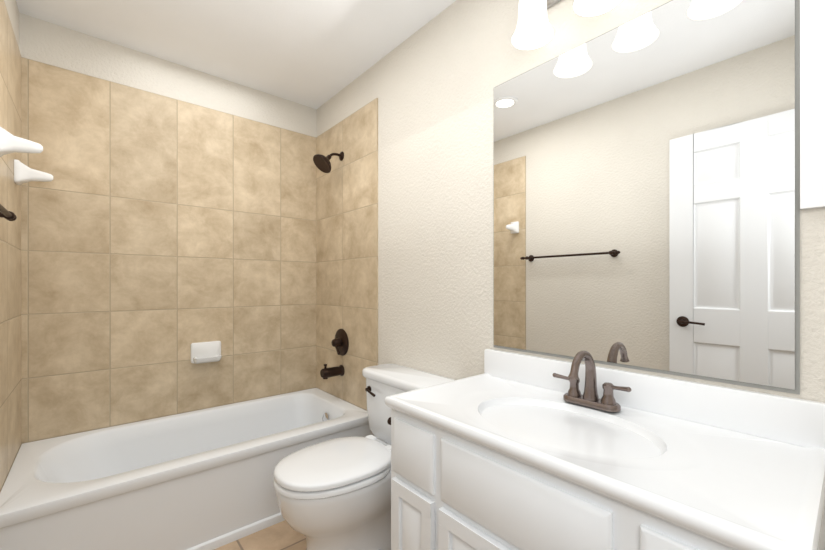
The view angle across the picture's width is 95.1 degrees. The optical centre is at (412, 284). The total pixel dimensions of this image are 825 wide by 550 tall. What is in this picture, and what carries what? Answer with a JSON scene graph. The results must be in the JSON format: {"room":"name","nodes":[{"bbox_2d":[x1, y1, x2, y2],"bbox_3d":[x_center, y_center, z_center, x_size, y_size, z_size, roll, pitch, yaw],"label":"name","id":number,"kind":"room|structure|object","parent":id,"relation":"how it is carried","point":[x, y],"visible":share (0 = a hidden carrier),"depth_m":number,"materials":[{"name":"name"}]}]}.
{"room":"bathroom","nodes":[
{"label":"bathroom","id":0,"kind":"room"},
{"bbox_2d":[4,0,18,46],"bbox_3d":[-0.927,-0.070,0.610,0.100,2.440,3.200,0,0,-40],"label":"wall","id":1,"kind":"structure","parent":0,"point":[12,9],"depth_m":1.68,"materials":[{"name":"paint"}]},
{"bbox_2d":[0,204,16,220],"bbox_3d":[-1.083,-0.220,0.930,0.075,0.054,0.772,0,0,-40],"label":"towel bar","id":2,"kind":"object","parent":1,"relation":"attached to","point":[5,213],"visible":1,"depth_m":1.18,"materials":[{"name":"brown metal"}]},
{"bbox_2d":[0,0,20,491],"bbox_3d":[-1.603,0.036,1.487,0.008,2.229,0.772,0,0,-40],"label":"tile","id":3,"kind":"structure","parent":1,"relation":"attached to","point":[10,274],"depth_m":1.52,"materials":[{"name":"beige tile"}]},
{"bbox_2d":[0,127,53,184],"bbox_3d":[-1.524,-0.490,1.494,0.120,0.098,0.558,0,0,-40],"label":"corner shelves","id":4,"kind":"object","parent":3,"relation":"attached to","point":[9,144],"visible":1,"depth_m":1.33,"materials":[{"name":"white ceramic"}]},
{"bbox_2d":[19,13,316,136],"bbox_3d":[-1.315,-0.070,2.315,1.520,2.440,0.100,0,0,-40],"label":"wall","id":5,"kind":"structure","parent":0,"point":[45,42],"depth_m":2.12,"materials":[{"name":"paint"}]},
{"bbox_2d":[21,57,315,444],"bbox_3d":[-1.280,0.036,2.274,1.520,2.229,0.008,0,0,-40],"label":"tile","id":6,"kind":"structure","parent":5,"relation":"attached to","point":[160,234],"depth_m":2.12,"materials":[{"name":"beige tile"}]},
{"bbox_2d":[191,341,221,363],"bbox_3d":[-1.228,0.405,2.260,0.164,0.120,0.078,0,0,-40],"label":"soap dish","id":7,"kind":"object","parent":6,"relation":"attached to","point":[205,352],"visible":1,"depth_m":2.26,"materials":[{"name":"white ceramic"}]},
{"bbox_2d":[16,0,455,108],"bbox_3d":[-0.310,-1.340,1.135,1.720,0.100,3.200,0,0,-40],"label":"ceiling","id":8,"kind":"structure","parent":0,"point":[315,54],"depth_m":1.93,"materials":[{"name":"paint"}]},
{"bbox_2d":[214,520,306,549],"bbox_3d":[-0.310,1.200,1.135,1.720,0.100,3.200,0,0,-40],"label":"floor","id":9,"kind":"structure","parent":0,"point":[283,535],"depth_m":1.70,"materials":[{"name":"tile"}]},
{"bbox_2d":[0,388,372,549],"bbox_3d":[-1.033,0.950,1.984,1.500,0.400,0.745,0,0,-40],"label":"bathtub","id":10,"kind":"object","parent":9,"relation":"on","point":[202,479],"visible":0.73,"depth_m":1.69,"materials":[{"name":"white ceramic"}]},
{"bbox_2d":[273,363,453,549],"bbox_3d":[-0.230,0.787,1.643,0.730,0.725,0.518,0,0,-40],"label":"toilet","id":11,"kind":"object","parent":9,"relation":"on","point":[333,494],"visible":0.79,"depth_m":1.49,"materials":[{"name":"white ceramic"}]},
{"bbox_2d":[385,349,824,549],"bbox_3d":[0.398,0.673,1.041,0.557,0.953,1.000,0,0,-40],"label":"bathroom vanity","id":12,"kind":"object","parent":9,"relation":"on","point":[510,451],"visible":1,"depth_m":0.90,"materials":[{"name":"white paint"}]},
{"bbox_2d":[317,0,824,402],"bbox_3d":[0.307,-0.070,1.659,0.100,2.440,3.200,0,0,-40],"label":"wall","id":13,"kind":"structure","parent":0,"point":[433,83],"depth_m":1.73,"materials":[{"name":"paint"}]},
{"bbox_2d":[313,152,348,378],"bbox_3d":[-0.537,-0.140,2.412,0.194,1.471,0.176,0,0,-40],"label":"shower fixture","id":14,"kind":"object","parent":13,"relation":"attached to","point":[340,341],"depth_m":2.42,"materials":[{"name":"brown metal"}]},
{"bbox_2d":[316,98,377,435],"bbox_3d":[-0.451,0.036,2.467,0.008,2.229,0.772,0,0,-40],"label":"tile","id":15,"kind":"structure","parent":13,"relation":"attached to","point":[347,243],"depth_m":2.40,"materials":[{"name":"beige tile"}]},
{"bbox_2d":[511,0,621,49],"bbox_3d":[0.565,-0.966,1.111,0.213,0.288,0.600,0,0,-40],"label":"sconce","id":16,"kind":"object","parent":13,"relation":"attached to","point":[534,29],"visible":1,"depth_m":1.22,"materials":[{"name":"white glass"}]},
{"bbox_2d":[494,0,799,394],"bbox_3d":[0.617,-0.277,1.212,0.006,1.064,0.878,0,0,-40],"label":"mirror","id":17,"kind":"object","parent":13,"relation":"attached to","point":[647,191],"visible":1,"depth_m":1.08,"materials":[{"name":"grey mirror"}]},
{"bbox_2d":[800,0,824,209],"bbox_3d":[0.923,-0.733,0.843,0.020,1.115,0.078,0,0,-40],"label":"medicine cabinet","id":18,"kind":"object","parent":13,"relation":"attached to","point":[812,104],"depth_m":0.85,"materials":[{"name":"white paint"}]}
]}

